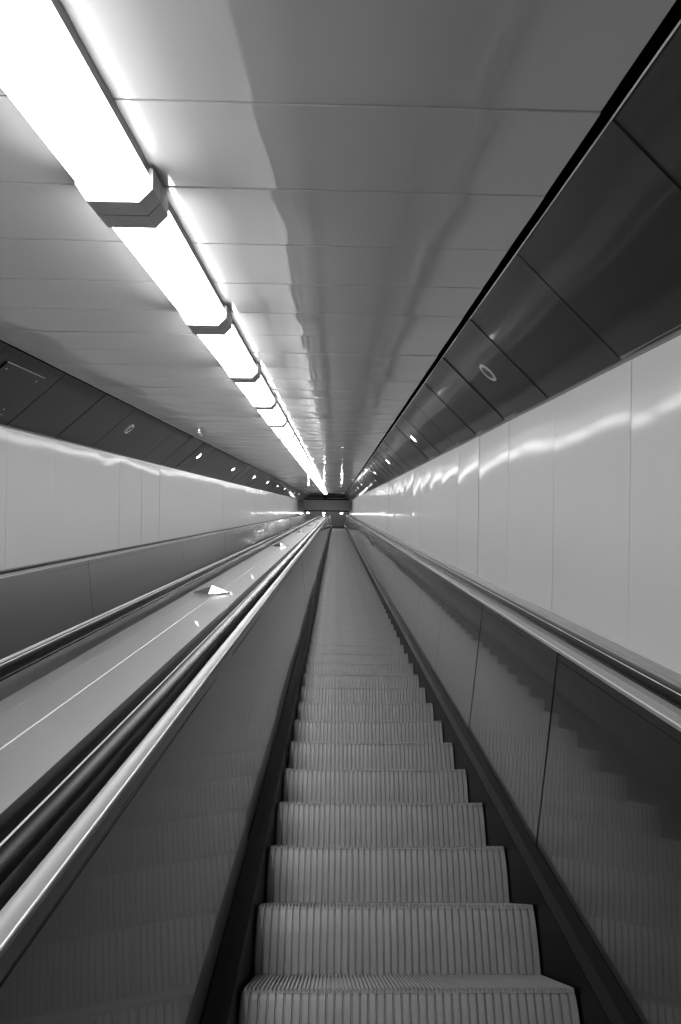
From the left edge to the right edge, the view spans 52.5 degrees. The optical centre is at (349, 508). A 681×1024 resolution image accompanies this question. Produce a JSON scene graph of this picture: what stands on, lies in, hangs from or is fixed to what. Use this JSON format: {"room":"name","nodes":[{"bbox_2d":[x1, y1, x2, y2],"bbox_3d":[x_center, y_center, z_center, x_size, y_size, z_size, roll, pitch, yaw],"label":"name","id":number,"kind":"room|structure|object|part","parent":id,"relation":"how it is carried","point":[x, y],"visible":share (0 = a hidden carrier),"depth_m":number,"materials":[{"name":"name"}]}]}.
{"room":"subway station escalator","nodes":[
{"label":"subway station escalator","id":0,"kind":"room"},
{"bbox_2d":[0,426,303,569],"bbox_3d":[-3.422,-0.070,29.735,0.039,32.403,57.102,1,-29,-1],"label":"wall","id":1,"kind":"structure","parent":0,"point":[59,499],"depth_m":8.05,"materials":[{"name":"grey ceramic"}]},
{"bbox_2d":[0,361,44,414],"bbox_3d":[-2.625,-0.903,5.246,0.342,0.576,0.701,1,-29,-1],"label":"access hatch","id":2,"kind":"object","parent":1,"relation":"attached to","point":[16,381],"visible":1,"depth_m":5.32,"materials":[{"name":"black metal"}]},
{"bbox_2d":[124,424,133,433],"bbox_3d":[-2.642,-0.954,8.246,0.112,0.128,0.150,17,-33,-28],"label":"recessed light","id":3,"kind":"object","parent":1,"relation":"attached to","point":[129,428],"visible":1,"depth_m":8.22,"materials":[{"name":"grey"}]},
{"bbox_2d":[0,340,307,499],"bbox_3d":[-3.120,-0.933,28.240,0.517,30.272,54.102,1,-29,-1],"label":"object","id":4,"kind":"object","parent":1,"relation":"attached to","point":[63,406],"depth_m":7.58,"materials":[{"name":"black metal"}]},
{"bbox_2d":[283,495,359,525],"bbox_3d":[-2.158,2.000,64.417,8.020,0.200,12.355,1,-29,-1],"label":"wall","id":5,"kind":"structure","parent":0,"point":[337,519],"depth_m":60.74,"materials":[{"name":"grey"}]},
{"bbox_2d":[0,0,675,495],"bbox_3d":[-1.353,-1.139,28.277,2.985,29.890,53.890,1,-29,-1],"label":"ceiling","id":6,"kind":"structure","parent":0,"point":[348,178],"depth_m":2.38,"materials":[{"name":"grey"}]},
{"bbox_2d":[0,0,160,214],"bbox_3d":[-0.746,-1.048,1.574,0.248,0.830,1.364,1,-29,-1],"label":"lamp","id":7,"kind":"object","parent":6,"relation":"attached to","point":[47,71],"visible":1,"depth_m":1.74,"materials":[{"name":"white plastic"}]},
{"bbox_2d":[97,184,228,329],"bbox_3d":[-0.777,-1.048,3.074,0.248,0.830,1.364,1,-29,-1],"label":"lamp","id":8,"kind":"object","parent":6,"relation":"attached to","point":[157,239],"visible":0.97,"depth_m":2.83,"materials":[{"name":"white plastic"}]},
{"bbox_2d":[112,211,224,323],"bbox_3d":[-0.778,-1.032,3.074,0.230,0.071,1.300,1,0,-1],"label":"diffuser","id":9,"kind":"object","parent":8,"relation":"attached to","point":[162,249],"depth_m":2.89,"materials":[{"name":"white plastic"}]},
{"bbox_2d":[191,311,258,380],"bbox_3d":[-0.809,-1.049,4.574,0.248,0.830,1.364,1,-29,-1],"label":"lamp","id":10,"kind":"object","parent":6,"relation":"attached to","point":[227,345],"visible":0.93,"depth_m":4.43,"materials":[{"name":"white plastic"}]},
{"bbox_2d":[198,325,256,376],"bbox_3d":[-0.809,-1.032,4.574,0.230,0.071,1.300,1,0,-1],"label":"diffuser","id":11,"kind":"object","parent":10,"relation":"attached to","point":[229,348],"depth_m":4.47,"materials":[{"name":"white plastic"}]},
{"bbox_2d":[232,367,275,408],"bbox_3d":[-0.840,-1.049,6.073,0.248,0.830,1.364,1,-29,-1],"label":"lamp","id":12,"kind":"object","parent":6,"relation":"attached to","point":[258,391],"visible":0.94,"depth_m":5.99,"materials":[{"name":"white plastic"}]},
{"bbox_2d":[236,376,273,405],"bbox_3d":[-0.840,-1.033,6.073,0.230,0.071,1.300,1,0,-1],"label":"diffuser","id":13,"kind":"object","parent":12,"relation":"attached to","point":[258,392],"depth_m":6.00,"materials":[{"name":"white plastic"}]},
{"bbox_2d":[255,398,286,426],"bbox_3d":[-0.872,-1.050,7.573,0.248,0.830,1.364,1,-29,-1],"label":"lamp","id":14,"kind":"object","parent":6,"relation":"attached to","point":[275,416],"visible":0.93,"depth_m":7.56,"materials":[{"name":"white plastic"}]},
{"bbox_2d":[258,405,284,424],"bbox_3d":[-0.872,-1.033,7.573,0.230,0.071,1.300,1,0,-1],"label":"diffuser","id":15,"kind":"object","parent":14,"relation":"attached to","point":[275,416],"depth_m":7.56,"materials":[{"name":"white plastic"}]},
{"bbox_2d":[269,420,293,438],"bbox_3d":[-0.903,-1.050,9.073,0.248,0.830,1.364,1,-29,-1],"label":"lamp","id":16,"kind":"object","parent":6,"relation":"attached to","point":[285,432],"visible":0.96,"depth_m":9.07,"materials":[{"name":"white plastic"}]},
{"bbox_2d":[271,423,292,437],"bbox_3d":[-0.903,-1.034,9.073,0.230,0.071,1.300,1,0,-1],"label":"diffuser","id":17,"kind":"object","parent":16,"relation":"attached to","point":[286,431],"depth_m":9.07,"materials":[{"name":"white plastic"}]},
{"bbox_2d":[280,432,299,447],"bbox_3d":[-0.934,-1.051,10.572,0.248,0.830,1.364,1,-29,-1],"label":"lamp","id":18,"kind":"object","parent":6,"relation":"attached to","point":[294,442],"visible":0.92,"depth_m":10.61,"materials":[{"name":"white plastic"}]},
{"bbox_2d":[282,437,298,446],"bbox_3d":[-0.935,-1.034,10.572,0.230,0.071,1.300,1,0,-1],"label":"diffuser","id":19,"kind":"object","parent":18,"relation":"attached to","point":[294,442],"depth_m":10.60,"materials":[{"name":"white plastic"}]},
{"bbox_2d":[287,444,303,454],"bbox_3d":[-0.966,-1.051,12.072,0.248,0.830,1.364,1,-29,-1],"label":"lamp","id":20,"kind":"object","parent":6,"relation":"attached to","point":[294,451],"visible":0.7,"depth_m":12.11,"materials":[{"name":"white plastic"}]},
{"bbox_2d":[289,446,302,453],"bbox_3d":[-0.966,-1.035,12.072,0.230,0.071,1.300,1,0,-1],"label":"diffuser","id":21,"kind":"object","parent":20,"relation":"attached to","point":[299,450],"depth_m":12.09,"materials":[{"name":"white plastic"}]},
{"bbox_2d":[293,451,306,460],"bbox_3d":[-0.997,-1.052,13.572,0.248,0.830,1.364,1,-29,-1],"label":"lamp","id":22,"kind":"object","parent":6,"relation":"attached to","point":[303,457],"visible":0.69,"depth_m":13.69,"materials":[{"name":"white plastic"}]},
{"bbox_2d":[294,453,305,459],"bbox_3d":[-0.997,-1.035,13.572,0.230,0.071,1.300,1,0,-1],"label":"diffuser","id":23,"kind":"object","parent":22,"relation":"attached to","point":[298,457],"depth_m":13.53,"materials":[{"name":"white plastic"}]},
{"bbox_2d":[298,457,309,464],"bbox_3d":[-1.029,-1.052,15.071,0.248,0.830,1.364,1,-29,-1],"label":"lamp","id":24,"kind":"object","parent":6,"relation":"attached to","point":[307,461],"visible":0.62,"depth_m":15.30,"materials":[{"name":"white plastic"}]},
{"bbox_2d":[302,462,311,468],"bbox_3d":[-1.060,-1.053,16.571,0.248,0.830,1.364,1,-29,-1],"label":"lamp","id":25,"kind":"object","parent":6,"relation":"attached to","point":[309,466],"visible":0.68,"depth_m":16.74,"materials":[{"name":"white plastic"}]},
{"bbox_2d":[305,466,313,471],"bbox_3d":[-1.091,-1.053,18.071,0.248,0.830,1.364,1,-29,-1],"label":"lamp","id":26,"kind":"object","parent":6,"relation":"attached to","point":[312,468],"visible":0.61,"depth_m":18.19,"materials":[{"name":"white plastic"}]},
{"bbox_2d":[345,0,680,493],"bbox_3d":[-1.339,-1.144,28.278,3.091,29.917,53.906,1,-29,-1],"label":"trim","id":27,"kind":"structure","parent":6,"relation":"attached to","point":[673,16],"depth_m":2.19,"materials":[{"name":"black metal"}]},
{"bbox_2d":[349,335,680,673],"bbox_3d":[0.617,-0.011,29.820,0.039,32.403,57.102,1,-29,-1],"label":"wall","id":28,"kind":"structure","parent":0,"point":[570,506],"depth_m":3.49,"materials":[{"name":"grey ceramic"}]},
{"bbox_2d":[304,499,347,499],"bbox_3d":[-2.006,-0.782,59.116,4.020,0.070,0.100,1,-29,-1],"label":"trim","id":29,"kind":"structure","parent":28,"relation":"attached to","point":[304,499],"depth_m":59.08,"materials":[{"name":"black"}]},
{"bbox_2d":[304,510,348,511],"bbox_3d":[-2.059,0.215,60.958,4.020,0.030,0.110,1,-29,-1],"label":"trim","id":30,"kind":"structure","parent":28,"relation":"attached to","point":[304,510],"depth_m":60.91,"materials":[{"name":"black"}]},
{"bbox_2d":[305,495,347,498],"bbox_3d":[-2.002,-1.110,59.144,4.020,0.570,0.150,1,-29,-1],"label":"trim","id":31,"kind":"structure","parent":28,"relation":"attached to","point":[308,496],"depth_m":59.02,"materials":[{"name":"grey metal"}]},
{"bbox_2d":[479,364,496,380],"bbox_3d":[0.900,-0.886,4.470,0.112,0.128,0.150,-15,-33,26],"label":"recessed light","id":32,"kind":"object","parent":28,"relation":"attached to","point":[487,372],"visible":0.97,"depth_m":4.46,"materials":[{"name":"grey metal"}]},
{"bbox_2d":[345,24,680,499],"bbox_3d":[0.417,-0.885,28.314,0.484,30.275,54.104,1,-29,-1],"label":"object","id":33,"kind":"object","parent":28,"relation":"attached to","point":[597,279],"depth_m":2.76,"materials":[{"name":"black metal"}]},
{"bbox_2d":[349,19,680,488],"bbox_3d":[0.181,-1.101,28.310,0.004,29.870,53.880,1,-29,-1],"label":"trim","id":34,"kind":"structure","parent":28,"relation":"attached to","point":[679,22],"depth_m":2.16,"materials":[{"name":"grey metal"}]},
{"bbox_2d":[350,325,680,500],"bbox_3d":[0.637,-0.653,28.319,0.022,29.882,53.886,1,-29,-1],"label":"trim","id":35,"kind":"structure","parent":28,"relation":"attached to","point":[672,334],"depth_m":3.25,"materials":[{"name":"grey metal"}]},
{"bbox_2d":[352,516,680,683],"bbox_3d":[0.593,0.594,29.819,0.006,31.345,56.515,1,-29,-1],"label":"baseboard","id":36,"kind":"structure","parent":28,"relation":"attached to","point":[675,676],"depth_m":3.42,"materials":[{"name":"grey metal"}]},
{"bbox_3d":[-1.392,2.136,27.778,4.020,0.200,60.600,1,0,-1],"label":"floor","id":37,"kind":"structure","parent":0,"visible":0},
{"bbox_2d":[0,514,322,700],"bbox_3d":[-2.504,1.793,29.012,1.724,30.767,56.458,1,-29,-1],"label":"escalator","id":38,"kind":"object","parent":37,"relation":"on","point":[52,613],"visible":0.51,"depth_m":6.29,"materials":[{"name":"black metal"}]},
{"bbox_3d":[-2.624,0.941,4.941,0.090,0.801,1.449,1,0,-1],"label":"balustrade panel","id":39,"kind":"part","parent":38,"relation":"part of","materials":[{"name":"metal"}]},
{"bbox_3d":[-2.654,0.941,6.391,0.090,0.801,1.449,1,0,-1],"label":"balustrade panel","id":40,"kind":"part","parent":38,"relation":"part of","materials":[{"name":"metal"}]},
{"bbox_3d":[-2.685,0.940,7.841,0.090,0.801,1.449,1,0,-1],"label":"balustrade panel","id":41,"kind":"part","parent":38,"relation":"part of","materials":[{"name":"metal"}]},
{"bbox_3d":[-2.715,0.940,9.290,0.090,0.801,1.449,1,0,-1],"label":"balustrade panel","id":42,"kind":"part","parent":38,"relation":"part of","materials":[{"name":"metal"}]},
{"bbox_3d":[-3.285,1.259,29.290,0.109,1.545,63.704,1,0,-1],"label":"handrail","id":43,"kind":"part","parent":38,"relation":"part of","materials":[{"name":"black rubber"}]},
{"bbox_3d":[-2.745,0.940,10.740,0.090,0.801,1.449,1,0,-1],"label":"balustrade panel","id":44,"kind":"part","parent":38,"relation":"part of","materials":[{"name":"metal"}]},
{"bbox_3d":[-2.776,0.939,12.190,0.090,0.801,1.449,1,0,-1],"label":"balustrade panel","id":45,"kind":"part","parent":38,"relation":"part of","materials":[{"name":"metal"}]},
{"bbox_3d":[-2.806,0.939,13.639,0.090,0.801,1.449,1,0,-1],"label":"balustrade panel","id":46,"kind":"part","parent":38,"relation":"part of","materials":[{"name":"metal"}]},
{"bbox_3d":[-2.837,0.938,15.089,0.090,0.801,1.449,1,0,-1],"label":"balustrade panel","id":47,"kind":"part","parent":38,"relation":"part of","materials":[{"name":"metal"}]},
{"bbox_3d":[-2.867,0.938,16.539,0.090,0.801,1.449,1,0,-1],"label":"balustrade panel","id":48,"kind":"part","parent":38,"relation":"part of","materials":[{"name":"metal"}]},
{"bbox_3d":[-2.897,0.937,17.988,0.090,0.801,1.449,1,0,-1],"label":"balustrade panel","id":49,"kind":"part","parent":38,"relation":"part of","materials":[{"name":"metal"}]},
{"bbox_3d":[-2.928,0.937,19.438,0.090,0.801,1.449,1,0,-1],"label":"balustrade panel","id":50,"kind":"part","parent":38,"relation":"part of","materials":[{"name":"metal"}]},
{"bbox_3d":[-2.958,0.936,20.888,0.090,0.801,1.449,1,0,-1],"label":"balustrade panel","id":51,"kind":"part","parent":38,"relation":"part of","materials":[{"name":"metal"}]},
{"bbox_3d":[-2.988,0.936,22.338,0.090,0.801,1.449,1,0,-1],"label":"balustrade panel","id":52,"kind":"part","parent":38,"relation":"part of","materials":[{"name":"metal"}]},
{"bbox_3d":[-3.019,0.935,23.787,0.090,0.801,1.449,1,0,-1],"label":"balustrade panel","id":53,"kind":"part","parent":38,"relation":"part of","materials":[{"name":"metal"}]},
{"bbox_3d":[-3.049,0.935,25.237,0.090,0.801,1.449,1,0,-2],"label":"balustrade panel","id":54,"kind":"part","parent":38,"relation":"part of","materials":[{"name":"metal"}]},
{"bbox_3d":[-3.079,0.935,26.687,0.090,0.801,1.449,1,0,-1],"label":"balustrade panel","id":55,"kind":"part","parent":38,"relation":"part of","materials":[{"name":"metal"}]},
{"bbox_3d":[-3.110,0.934,28.136,0.090,0.801,1.449,1,0,-1],"label":"balustrade panel","id":56,"kind":"part","parent":38,"relation":"part of","materials":[{"name":"metal"}]},
{"bbox_3d":[-3.140,0.934,29.586,0.090,0.801,1.449,1,0,-1],"label":"balustrade panel","id":57,"kind":"part","parent":38,"relation":"part of","materials":[{"name":"metal"}]},
{"bbox_3d":[-3.171,0.933,31.036,0.090,0.801,1.449,1,0,-1],"label":"balustrade panel","id":58,"kind":"part","parent":38,"relation":"part of","materials":[{"name":"metal"}]},
{"bbox_3d":[-3.201,0.933,32.485,0.090,0.801,1.449,1,0,-1],"label":"balustrade panel","id":59,"kind":"part","parent":38,"relation":"part of","materials":[{"name":"metal"}]},
{"bbox_2d":[0,515,327,813],"bbox_3d":[-1.444,1.893,29.005,0.398,30.815,56.427,1,-29,-1],"label":"deck","id":60,"kind":"object","parent":37,"relation":"on","point":[41,722],"visible":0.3,"depth_m":2.33,"materials":[{"name":"metal"}]},
{"bbox_2d":[194,586,228,594],"bbox_3d":[-0.956,0.581,4.761,0.201,0.106,0.146,-18,-34,30],"label":"stopper","id":61,"kind":"object","parent":60,"relation":"on","point":[211,590],"visible":1,"depth_m":4.73,"materials":[{"name":"silver metal"}]},
{"bbox_2d":[273,543,287,545],"bbox_3d":[-1.081,0.579,10.760,0.201,0.106,0.146,-18,-34,30],"label":"stopper","id":62,"kind":"object","parent":60,"relation":"on","point":[278,544],"visible":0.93,"depth_m":10.73,"materials":[{"name":"silver metal"}]},
{"bbox_2d":[0,515,680,1023],"bbox_3d":[-0.382,1.824,29.056,1.724,30.767,56.458,1,-29,-1],"label":"escalator","id":63,"kind":"object","parent":37,"relation":"on","point":[297,817],"visible":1,"depth_m":2.54,"materials":[{"name":"black"}]},
{"bbox_3d":[-0.412,0.974,0.637,0.090,0.801,1.449,1,0,-1],"label":"balustrade panel","id":64,"kind":"part","parent":63,"relation":"part of","materials":[{"name":"metal"}]},
{"bbox_3d":[-1.164,1.290,29.335,0.109,1.545,63.704,1,0,-1],"label":"handrail","id":65,"kind":"part","parent":63,"relation":"part of","materials":[{"name":"black rubber"}]},
{"bbox_3d":[-0.442,0.973,2.087,0.090,0.801,1.449,1,0,-1],"label":"balustrade panel","id":66,"kind":"part","parent":63,"relation":"part of","materials":[{"name":"metal"}]},
{"bbox_3d":[-0.472,0.973,3.536,0.090,0.801,1.449,1,0,-1],"label":"balustrade panel","id":67,"kind":"part","parent":63,"relation":"part of","materials":[{"name":"metal"}]},
{"bbox_3d":[-0.503,0.972,4.986,0.090,0.801,1.449,1,0,-1],"label":"balustrade panel","id":68,"kind":"part","parent":63,"relation":"part of","materials":[{"name":"metal"}]},
{"bbox_3d":[-0.533,0.972,6.436,0.090,0.801,1.449,1,0,-1],"label":"balustrade panel","id":69,"kind":"part","parent":63,"relation":"part of","materials":[{"name":"metal"}]},
{"bbox_3d":[-0.564,0.971,7.885,0.090,0.801,1.449,1,0,-1],"label":"balustrade panel","id":70,"kind":"part","parent":63,"relation":"part of","materials":[{"name":"metal"}]},
{"bbox_3d":[-0.594,0.971,9.335,0.090,0.801,1.449,1,0,-1],"label":"balustrade panel","id":71,"kind":"part","parent":63,"relation":"part of","materials":[{"name":"metal"}]},
{"bbox_3d":[-0.624,0.971,10.785,0.090,0.801,1.449,1,0,-1],"label":"balustrade panel","id":72,"kind":"part","parent":63,"relation":"part of","materials":[{"name":"metal"}]},
{"bbox_3d":[-0.655,0.970,12.234,0.090,0.801,1.449,1,0,-1],"label":"balustrade panel","id":73,"kind":"part","parent":63,"relation":"part of","materials":[{"name":"metal"}]},
{"bbox_3d":[-0.685,0.970,13.684,0.090,0.801,1.449,1,0,-1],"label":"balustrade panel","id":74,"kind":"part","parent":63,"relation":"part of","materials":[{"name":"metal"}]},
{"bbox_3d":[-0.715,0.969,15.134,0.090,0.801,1.449,1,0,-1],"label":"balustrade panel","id":75,"kind":"part","parent":63,"relation":"part of","materials":[{"name":"metal"}]},
{"bbox_3d":[-0.746,0.969,16.583,0.090,0.801,1.449,1,0,-1],"label":"balustrade panel","id":76,"kind":"part","parent":63,"relation":"part of","materials":[{"name":"metal"}]},
{"bbox_3d":[-0.776,0.968,18.033,0.090,0.801,1.449,1,0,-1],"label":"balustrade panel","id":77,"kind":"part","parent":63,"relation":"part of","materials":[{"name":"metal"}]},
{"bbox_3d":[-0.806,0.968,19.483,0.090,0.801,1.449,1,0,-1],"label":"balustrade panel","id":78,"kind":"part","parent":63,"relation":"part of","materials":[{"name":"metal"}]},
{"bbox_3d":[-0.837,0.967,20.932,0.090,0.801,1.449,1,0,-1],"label":"balustrade panel","id":79,"kind":"part","parent":63,"relation":"part of","materials":[{"name":"metal"}]},
{"bbox_3d":[0.346,0.985,25.308,0.090,0.801,1.449,1,0,-1],"label":"balustrade panel","id":80,"kind":"part","parent":63,"relation":"part of","materials":[{"name":"metal"}]},
{"bbox_3d":[0.376,0.985,23.858,0.090,0.801,1.449,1,0,-1],"label":"balustrade panel","id":81,"kind":"part","parent":63,"relation":"part of","materials":[{"name":"metal"}]},
{"bbox_3d":[0.406,0.986,22.409,0.090,0.801,1.449,1,0,-1],"label":"balustrade panel","id":82,"kind":"part","parent":63,"relation":"part of","materials":[{"name":"metal"}]},
{"bbox_3d":[0.437,0.986,20.959,0.090,0.801,1.449,1,0,-1],"label":"balustrade panel","id":83,"kind":"part","parent":63,"relation":"part of","materials":[{"name":"metal"}]},
{"bbox_3d":[0.467,0.986,19.509,0.090,0.801,1.449,1,0,-1],"label":"balustrade panel","id":84,"kind":"part","parent":63,"relation":"part of","materials":[{"name":"metal"}]},
{"bbox_3d":[0.497,0.987,18.060,0.090,0.801,1.449,1,0,-1],"label":"balustrade panel","id":85,"kind":"part","parent":63,"relation":"part of","materials":[{"name":"metal"}]},
{"bbox_3d":[0.528,0.987,16.610,0.090,0.801,1.449,1,0,-2],"label":"balustrade panel","id":86,"kind":"part","parent":63,"relation":"part of","materials":[{"name":"metal"}]},
{"bbox_3d":[0.558,0.988,15.160,0.090,0.801,1.449,1,0,-1],"label":"balustrade panel","id":87,"kind":"part","parent":63,"relation":"part of","materials":[{"name":"metal"}]},
{"bbox_3d":[0.589,0.988,13.711,0.090,0.801,1.449,1,0,-1],"label":"balustrade panel","id":88,"kind":"part","parent":63,"relation":"part of","materials":[{"name":"metal"}]},
{"bbox_3d":[0.619,0.989,12.261,0.090,0.801,1.449,1,0,-1],"label":"balustrade panel","id":89,"kind":"part","parent":63,"relation":"part of","materials":[{"name":"metal"}]},
{"bbox_3d":[0.649,0.989,10.811,0.090,0.801,1.449,1,0,-1],"label":"balustrade panel","id":90,"kind":"part","parent":63,"relation":"part of","materials":[{"name":"metal"}]},
{"bbox_3d":[0.680,0.990,9.362,0.090,0.801,1.449,1,0,-1],"label":"balustrade panel","id":91,"kind":"part","parent":63,"relation":"part of","materials":[{"name":"metal"}]},
{"bbox_3d":[0.710,0.990,7.912,0.090,0.801,1.449,1,0,-1],"label":"balustrade panel","id":92,"kind":"part","parent":63,"relation":"part of","materials":[{"name":"metal"}]},
{"bbox_3d":[0.740,0.990,6.462,0.090,0.801,1.449,1,0,-1],"label":"balustrade panel","id":93,"kind":"part","parent":63,"relation":"part of","materials":[{"name":"metal"}]},
{"bbox_3d":[0.771,0.991,5.013,0.090,0.801,1.449,1,0,-1],"label":"balustrade panel","id":94,"kind":"part","parent":63,"relation":"part of","materials":[{"name":"metal"}]},
{"bbox_3d":[0.801,0.991,3.563,0.090,0.801,1.449,1,0,-1],"label":"balustrade panel","id":95,"kind":"part","parent":63,"relation":"part of","materials":[{"name":"metal"}]},
{"bbox_3d":[0.402,1.313,29.367,0.109,1.545,63.704,1,0,-1],"label":"handrail","id":96,"kind":"part","parent":63,"relation":"part of","materials":[{"name":"black rubber"}]},
{"bbox_3d":[0.832,0.992,2.113,0.090,0.801,1.449,1,0,-1],"label":"balustrade panel","id":97,"kind":"part","parent":63,"relation":"part of","materials":[{"name":"metal"}]},
{"bbox_2d":[351,516,680,733],"bbox_3d":[0.537,1.923,29.046,0.096,30.812,56.425,1,-29,-1],"label":"deck","id":98,"kind":"object","parent":37,"relation":"on","point":[539,613],"visible":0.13,"depth_m":3.38,"materials":[{"name":"silver metal"}]}
]}

